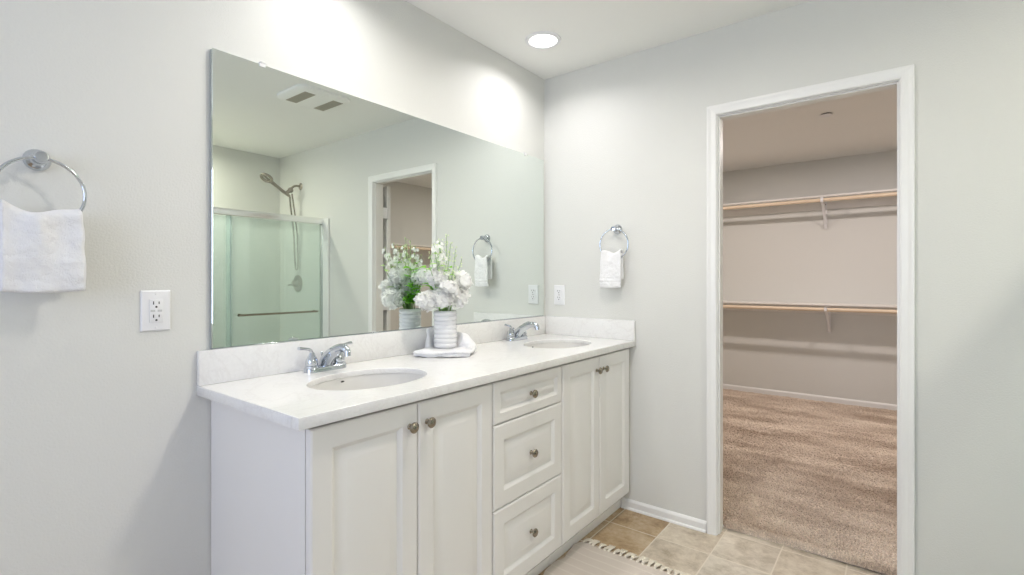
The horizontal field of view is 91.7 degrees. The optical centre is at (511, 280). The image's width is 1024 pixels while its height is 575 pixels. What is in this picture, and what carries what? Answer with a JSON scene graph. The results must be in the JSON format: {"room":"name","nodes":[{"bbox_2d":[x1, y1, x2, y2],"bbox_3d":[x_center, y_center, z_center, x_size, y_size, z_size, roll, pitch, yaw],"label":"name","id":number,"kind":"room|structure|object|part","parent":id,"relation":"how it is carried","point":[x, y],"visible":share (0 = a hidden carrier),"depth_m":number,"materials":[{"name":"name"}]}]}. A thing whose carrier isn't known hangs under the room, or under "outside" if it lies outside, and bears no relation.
{"room":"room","nodes":[
{"label":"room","id":0,"kind":"room"},
{"bbox_2d":[0,0,543,574],"bbox_3d":[-1.165,0.007,1.366,0.120,2.458,4.300,0,0,38],"label":"wall","id":1,"kind":"structure","parent":0,"point":[105,428],"depth_m":1.40,"materials":[{"name":"white paint"}]},
{"bbox_2d":[0,199,85,292],"bbox_3d":[-1.141,-0.079,1.211,0.065,0.219,0.154,0,0,38],"label":"hand towel","id":2,"kind":"object","parent":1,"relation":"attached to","point":[41,252],"visible":1,"depth_m":1.19,"materials":[{"name":"white fabric"}]},
{"bbox_2d":[0,149,86,211],"bbox_3d":[-1.161,-0.226,1.222,0.063,0.199,0.174,0,0,38],"label":"towel ring","id":3,"kind":"object","parent":1,"relation":"attached to","point":[34,159],"visible":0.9,"depth_m":1.22,"materials":[{"name":"silver metal"}]},
{"bbox_3d":[-1.161,-0.299,1.222,0.063,0.054,0.054,0,0,38],"label":"post","id":4,"kind":"part","parent":3,"relation":"part of","materials":[{"name":"silver metal"}]},
{"bbox_2d":[140,290,169,331],"bbox_3d":[-1.028,0.088,1.437,0.009,0.117,0.073,0,0,38],"label":"outlet","id":5,"kind":"object","parent":1,"relation":"attached to","point":[154,304],"visible":1,"depth_m":1.43,"materials":[{"name":"white plastic"}]},
{"bbox_2d":[149,299,162,322],"bbox_3d":[-1.026,0.088,1.435,0.003,0.067,0.034,0,0,38],"label":"receptacle","id":6,"kind":"object","parent":5,"relation":"attached to","point":[155,305],"depth_m":1.43,"materials":[{"name":"white plastic"}]},
{"bbox_2d":[197,316,545,385],"bbox_3d":[-0.377,0.269,2.270,0.020,0.106,1.904,0,0,38],"label":"backsplash","id":7,"kind":"structure","parent":1,"relation":"attached to","point":[215,366],"depth_m":1.81,"materials":[{"name":"white stone"}]},
{"bbox_2d":[210,48,543,349],"bbox_3d":[-0.374,-0.260,2.276,0.017,0.952,1.842,0,0,38],"label":"mirror","id":8,"kind":"object","parent":1,"relation":"attached to","point":[327,204],"visible":1,"depth_m":1.92,"materials":[{"name":"silver mirror"}]},
{"bbox_2d":[599,249,623,287],"bbox_3d":[0.541,-0.062,2.698,0.127,0.211,0.067,0,0,38],"label":"hand towel","id":9,"kind":"object","parent":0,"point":[611,264],"visible":1,"depth_m":2.67,"materials":[{"name":"white fabric"}]},
{"bbox_2d":[405,0,896,171],"bbox_3d":[0.985,-1.272,1.841,4.140,0.100,7.920,0,0,38],"label":"ceiling","id":10,"kind":"structure","parent":0,"point":[591,32],"depth_m":2.59,"materials":[{"name":"white paint"}]},
{"bbox_2d":[525,31,560,48],"bbox_3d":[0.158,-1.217,2.530,0.184,0.009,0.184,0,0,38],"label":"recessed light","id":11,"kind":"object","parent":10,"relation":"in","point":[540,39],"visible":1,"depth_m":2.52,"materials":[{"name":"white plastic"}]},
{"bbox_2d":[819,113,832,116],"bbox_3d":[2.308,-1.216,3.657,0.084,0.012,0.084,0,0,38],"label":"sprinkler cover","id":12,"kind":"object","parent":10,"relation":"attached to","point":[823,114],"visible":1,"depth_m":3.65,"materials":[{"name":"white"}]},
{"bbox_2d":[539,507,885,574],"bbox_3d":[0.182,1.286,0.313,3.540,0.100,4.520,0,0,38],"label":"floor","id":13,"kind":"structure","parent":0,"point":[687,550],"depth_m":2.27,"materials":[{"name":"tile"}]},
{"bbox_2d":[211,383,491,574],"bbox_3d":[-0.492,0.795,1.646,0.597,0.882,0.692,0,0,38],"label":"vanity cabinet","id":14,"kind":"object","parent":13,"relation":"on","point":[406,489],"visible":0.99,"depth_m":1.42,"materials":[{"name":"white wood"}]},
{"bbox_3d":[-0.393,0.748,1.350,0.020,0.767,0.343,0,0,38],"label":"door","id":15,"kind":"part","parent":14,"relation":"part of","materials":[{"name":"white wood"}]},
{"bbox_3d":[-0.288,0.428,1.445,0.029,0.032,0.032,0,0,38],"label":"knob","id":16,"kind":"part","parent":14,"relation":"part of","materials":[{"name":"silver metal"}]},
{"bbox_2d":[197,316,635,430],"bbox_3d":[-0.150,0.284,2.096,0.591,0.136,1.904,0,0,38],"label":"countertop","id":17,"kind":"structure","parent":14,"relation":"on","point":[269,382],"depth_m":1.74,"materials":[{"name":"white stone"}]},
{"bbox_2d":[297,341,351,372],"bbox_3d":[-0.661,0.271,1.764,0.178,0.102,0.185,0,0,-16],"label":"faucet","id":18,"kind":"object","parent":17,"relation":"on","point":[333,358],"visible":1,"depth_m":1.75,"materials":[{"name":"silver metal"}]},
{"bbox_3d":[-0.716,0.245,1.728,0.017,0.032,0.057,0,0,33],"label":"lever","id":19,"kind":"part","parent":18,"relation":"part of","materials":[{"name":"silver metal"}]},
{"bbox_3d":[-0.703,0.279,1.747,0.047,0.055,0.047,0,0,38],"label":"handle","id":20,"kind":"part","parent":18,"relation":"part of","materials":[{"name":"silver metal"}]},
{"bbox_3d":[-0.624,0.270,1.754,0.175,0.100,0.042,0,0,38],"label":"spout","id":21,"kind":"part","parent":18,"relation":"part of","materials":[{"name":"silver metal"}]},
{"bbox_3d":[-0.638,0.279,1.832,0.047,0.055,0.047,0,0,38],"label":"handle","id":22,"kind":"part","parent":18,"relation":"part of","materials":[{"name":"silver metal"}]},
{"bbox_2d":[310,373,424,390],"bbox_3d":[-0.468,0.421,1.643,0.341,0.155,0.451,0,0,38],"label":"sink","id":23,"kind":"object","parent":17,"relation":"in","point":[370,381],"visible":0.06,"depth_m":1.80,"materials":[{"name":"white ceramic"}]},
{"bbox_2d":[413,327,475,357],"bbox_3d":[-0.288,0.266,2.160,0.249,0.112,0.226,0,0,10],"label":"washcloth","id":24,"kind":"object","parent":17,"relation":"on","point":[466,346],"visible":0.78,"depth_m":2.15,"materials":[{"name":"white fabric"}]},
{"bbox_2d":[433,310,456,348],"bbox_3d":[-0.293,0.214,2.184,0.103,0.163,0.103,0,0,38],"label":"vase","id":25,"kind":"object","parent":24,"relation":"on","point":[445,322],"visible":0.98,"depth_m":2.14,"materials":[{"name":"white ceramic"}]},
{"bbox_2d":[413,290,440,311],"bbox_3d":[-0.357,0.153,2.107,0.118,0.226,0.110,0,0,-6],"label":"flower","id":26,"kind":"object","parent":25,"relation":"in","point":[423,300],"visible":0.83,"depth_m":2.08,"materials":[{"name":"white plant"}]},
{"bbox_2d":[417,270,439,310],"bbox_3d":[-0.371,0.107,2.223,0.106,0.317,0.082,0,0,-7],"label":"flower","id":27,"kind":"object","parent":25,"relation":"in","point":[422,275],"visible":0.38,"depth_m":2.20,"materials":[{"name":"white plant"}]},
{"bbox_2d":[425,265,448,310],"bbox_3d":[-0.322,0.100,2.132,0.109,0.333,0.110,0,0,38],"label":"flower","id":28,"kind":"object","parent":25,"relation":"in","point":[437,277],"visible":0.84,"depth_m":2.10,"materials":[{"name":"white plant"}]},
{"bbox_2d":[431,244,443,309],"bbox_3d":[-0.308,0.058,2.121,0.080,0.417,0.133,0,0,2],"label":"flower spike","id":29,"kind":"object","parent":25,"relation":"in","point":[437,247],"visible":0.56,"depth_m":2.09,"materials":[{"name":"green"}]},
{"bbox_2d":[435,254,445,269],"bbox_3d":[-0.305,0.077,2.152,0.074,0.379,0.097,0,0,38],"label":"flower spike","id":30,"kind":"object","parent":25,"relation":"in","point":[436,254],"visible":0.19,"depth_m":2.12,"materials":[{"name":"green"}]},
{"bbox_2d":[430,287,453,310],"bbox_3d":[-0.296,0.145,2.103,0.111,0.241,0.111,0,0,-14],"label":"flower","id":31,"kind":"object","parent":25,"relation":"in","point":[441,300],"visible":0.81,"depth_m":2.07,"materials":[{"name":"white plant"}]},
{"bbox_2d":[435,239,450,278],"bbox_3d":[-0.301,0.045,2.147,0.083,0.441,0.094,0,0,38],"label":"flower spike","id":32,"kind":"object","parent":25,"relation":"in","point":[437,241],"visible":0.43,"depth_m":2.11,"materials":[{"name":"green"}]},
{"bbox_2d":[445,234,449,310],"bbox_3d":[-0.293,0.032,2.172,0.050,0.468,0.044,0,0,-28],"label":"flower spike","id":33,"kind":"object","parent":25,"relation":"in","point":[446,241],"visible":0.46,"depth_m":2.17,"materials":[{"name":"green"}]},
{"bbox_2d":[437,279,458,310],"bbox_3d":[-0.268,0.130,2.091,0.117,0.271,0.093,0,0,38],"label":"flower","id":34,"kind":"object","parent":25,"relation":"in","point":[448,286],"visible":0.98,"depth_m":2.06,"materials":[{"name":"white plant"}]},
{"bbox_2d":[447,242,452,275],"bbox_3d":[-0.283,0.050,2.175,0.046,0.432,0.059,0,0,-7],"label":"flower spike","id":35,"kind":"object","parent":25,"relation":"in","point":[452,242],"visible":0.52,"depth_m":2.16,"materials":[{"name":"green"}]},
{"bbox_2d":[449,246,456,278],"bbox_3d":[-0.270,0.059,2.175,0.041,0.413,0.075,0,0,-32],"label":"flower spike","id":36,"kind":"object","parent":25,"relation":"in","point":[456,246],"visible":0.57,"depth_m":2.16,"materials":[{"name":"green"}]},
{"bbox_2d":[449,288,470,310],"bbox_3d":[-0.235,0.145,2.146,0.112,0.241,0.110,0,0,38],"label":"flower","id":37,"kind":"object","parent":25,"relation":"in","point":[461,298],"visible":0.69,"depth_m":2.12,"materials":[{"name":"white plant"}]},
{"bbox_2d":[449,270,473,310],"bbox_3d":[-0.227,0.110,2.175,0.118,0.312,0.113,0,0,1],"label":"flower","id":38,"kind":"object","parent":25,"relation":"in","point":[462,278],"visible":0.66,"depth_m":2.14,"materials":[{"name":"white plant"}]},
{"bbox_2d":[504,321,539,340],"bbox_3d":[0.037,0.271,2.667,0.178,0.102,0.185,0,0,-16],"label":"faucet","id":39,"kind":"object","parent":17,"relation":"on","point":[520,333],"visible":1,"depth_m":2.64,"materials":[{"name":"silver metal"}]},
{"bbox_3d":[-0.006,0.279,2.650,0.047,0.055,0.047,0,0,38],"label":"handle","id":40,"kind":"part","parent":39,"relation":"part of","materials":[{"name":"silver metal"}]},
{"bbox_3d":[0.073,0.270,2.657,0.175,0.100,0.042,0,0,38],"label":"spout","id":41,"kind":"part","parent":39,"relation":"part of","materials":[{"name":"silver metal"}]},
{"bbox_2d":[527,343,586,347],"bbox_3d":[0.234,0.421,2.542,0.341,0.155,0.451,0,0,38],"label":"sink","id":42,"kind":"object","parent":17,"relation":"in","point":[544,345],"visible":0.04,"depth_m":2.72,"materials":[{"name":"white ceramic"}]},
{"bbox_3d":[-0.246,0.428,1.499,0.029,0.032,0.032,0,0,38],"label":"knob","id":43,"kind":"part","parent":14,"relation":"part of","materials":[{"name":"silver metal"}]},
{"bbox_3d":[-0.181,0.748,1.624,0.020,0.767,0.343,0,0,38],"label":"door","id":44,"kind":"part","parent":14,"relation":"part of","materials":[{"name":"white wood"}]},
{"bbox_2d":[491,365,560,574],"bbox_3d":[-0.140,0.795,2.103,0.596,0.882,0.460,0,0,38],"label":"vanity cabinet","id":45,"kind":"object","parent":13,"relation":"on","point":[526,408],"visible":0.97,"depth_m":1.92,"materials":[{"name":"white wood"}]},
{"bbox_3d":[0.066,0.440,1.944,0.020,0.152,0.455,0,0,38],"label":"drawer","id":46,"kind":"part","parent":45,"relation":"part of","materials":[{"name":"white wood"}]},
{"bbox_3d":[0.066,0.978,1.944,0.020,0.307,0.455,0,0,38],"label":"drawer","id":47,"kind":"part","parent":45,"relation":"part of","materials":[{"name":"white wood"}]},
{"bbox_3d":[0.066,0.670,1.944,0.020,0.302,0.455,0,0,38],"label":"drawer","id":48,"kind":"part","parent":45,"relation":"part of","materials":[{"name":"white wood"}]},
{"bbox_3d":[0.085,0.978,1.929,0.029,0.032,0.032,0,0,38],"label":"knob","id":49,"kind":"part","parent":45,"relation":"part of","materials":[{"name":"silver metal"}]},
{"bbox_3d":[0.085,0.670,1.929,0.029,0.032,0.032,0,0,38],"label":"knob","id":50,"kind":"part","parent":45,"relation":"part of","materials":[{"name":"silver metal"}]},
{"bbox_3d":[0.085,0.440,1.929,0.029,0.032,0.032,0,0,38],"label":"knob","id":51,"kind":"part","parent":45,"relation":"part of","materials":[{"name":"silver metal"}]},
{"bbox_2d":[550,348,628,564],"bbox_3d":[0.219,0.795,2.565,0.597,0.882,0.708,0,0,38],"label":"vanity cabinet","id":52,"kind":"object","parent":13,"relation":"on","point":[594,401],"visible":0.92,"depth_m":2.34,"materials":[{"name":"white wood"}]},
{"bbox_3d":[0.311,0.748,2.260,0.020,0.767,0.334,0,0,38],"label":"door","id":53,"kind":"part","parent":52,"relation":"part of","materials":[{"name":"white wood"}]},
{"bbox_3d":[0.412,0.428,2.351,0.029,0.032,0.032,0,0,38],"label":"knob","id":54,"kind":"part","parent":52,"relation":"part of","materials":[{"name":"silver metal"}]},
{"bbox_3d":[0.517,0.748,2.526,0.020,0.767,0.333,0,0,38],"label":"door","id":55,"kind":"part","parent":52,"relation":"part of","materials":[{"name":"white wood"}]},
{"bbox_2d":[543,538,690,574],"bbox_3d":[0.277,1.227,1.755,0.663,0.017,1.116,0,0,38],"label":"rug","id":56,"kind":"object","parent":13,"relation":"on","point":[584,558],"visible":1,"depth_m":2.15,"materials":[{"name":"fabric"}]},
{"bbox_2d":[544,0,1023,574],"bbox_3d":[1.293,0.007,2.241,4.140,2.458,0.090,0,0,38],"label":"wall","id":57,"kind":"structure","parent":0,"point":[625,137],"depth_m":2.12,"materials":[{"name":"white paint"}]},
{"bbox_2d":[554,285,564,304],"bbox_3d":[0.280,0.088,2.960,0.073,0.117,0.010,0,0,38],"label":"outlet","id":58,"kind":"object","parent":57,"relation":"attached to","point":[559,290],"visible":1,"depth_m":2.96,"materials":[{"name":"white plastic"}]},
{"bbox_2d":[599,224,628,257],"bbox_3d":[0.563,-0.206,2.709,0.174,0.199,0.063,0,0,38],"label":"towel ring","id":59,"kind":"object","parent":57,"relation":"attached to","point":[617,229],"visible":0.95,"depth_m":2.70,"materials":[{"name":"silver metal"}]},
{"bbox_3d":[0.563,-0.279,2.709,0.054,0.054,0.063,0,0,38],"label":"post","id":60,"kind":"part","parent":59,"relation":"part of","materials":[{"name":"silver metal"}]},
{"bbox_2d":[621,497,706,532],"bbox_3d":[0.774,1.210,2.573,0.448,0.052,0.019,0,0,38],"label":"baseboard","id":61,"kind":"structure","parent":57,"relation":"attached to","point":[676,518],"depth_m":2.56,"materials":[{"name":"white paint"}]},
{"bbox_2d":[707,64,914,574],"bbox_3d":[1.300,0.195,2.236,0.791,2.083,0.125,0,0,38],"label":"trim","id":62,"kind":"structure","parent":57,"relation":"attached to","point":[905,74],"depth_m":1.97,"materials":[{"name":"white paint"}]},
{"bbox_2d":[723,150,896,404],"bbox_3d":[3.341,0.007,4.949,3.830,2.458,0.120,0,0,38],"label":"wall","id":63,"kind":"structure","parent":0,"point":[790,256],"depth_m":5.07,"materials":[{"name":"white paint"}]},
{"bbox_2d":[723,189,896,216],"bbox_3d":[2.977,-0.763,4.968,3.210,0.107,0.294,0,0,38],"label":"closet shelf","id":64,"kind":"object","parent":63,"relation":"attached to","point":[890,200],"visible":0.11,"depth_m":4.99,"materials":[{"name":"white paint"}]},
{"bbox_2d":[820,197,826,228],"bbox_3d":[3.047,-0.658,4.862,0.025,0.282,0.337,0,0,38],"label":"shelf bracket","id":65,"kind":"object","parent":64,"relation":"attached to","point":[823,204],"visible":0.98,"depth_m":4.92,"materials":[{"name":"white metal"}]},
{"bbox_2d":[723,300,896,315],"bbox_3d":[2.977,0.281,4.968,3.210,0.107,0.294,0,0,38],"label":"closet shelf","id":66,"kind":"object","parent":63,"relation":"attached to","point":[725,302],"visible":0.18,"depth_m":4.96,"materials":[{"name":"white paint"}]},
{"bbox_2d":[824,306,830,332],"bbox_3d":[3.071,0.387,4.843,0.025,0.282,0.337,0,0,38],"label":"shelf bracket","id":67,"kind":"object","parent":66,"relation":"attached to","point":[827,313],"visible":0.88,"depth_m":4.92,"materials":[{"name":"white metal"}]},
{"bbox_2d":[723,384,896,410],"bbox_3d":[3.295,1.202,4.897,3.800,0.068,0.019,0,0,38],"label":"baseboard","id":68,"kind":"structure","parent":63,"relation":"attached to","point":[725,386],"depth_m":5.07,"materials":[{"name":"white paint"}]},
{"bbox_3d":[2.366,1.286,3.630,4.140,0.100,3.400,0,0,38],"label":"floor","id":69,"kind":"structure","parent":0,"visible":0},
{"bbox_2d":[723,388,896,574],"bbox_3d":[2.290,1.218,3.588,3.810,0.034,3.294,0,0,38],"label":"carpet","id":70,"kind":"object","parent":69,"relation":"on","point":[818,477],"visible":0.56,"depth_m":3.10,"materials":[{"name":"beige carpet"}]},
{"bbox_3d":[0.773,0.007,4.855,0.120,2.458,3.410,0,0,38],"label":"wall","id":71,"kind":"structure","parent":0,"visible":0},
{"bbox_2d":[723,192,896,209],"bbox_3d":[2.867,-0.765,4.825,3.200,0.034,0.034,0,0,38],"label":"closet rod","id":72,"kind":"object","parent":71,"relation":"attached to","point":[890,193],"visible":0.49,"depth_m":4.79,"materials":[{"name":"beige wood"}]},
{"bbox_2d":[723,305,896,313],"bbox_3d":[2.867,0.280,4.825,3.200,0.034,0.034,0,0,38],"label":"closet rod","id":73,"kind":"object","parent":71,"relation":"attached to","point":[724,306],"visible":0.49,"depth_m":4.79,"materials":[{"name":"beige wood"}]}
]}

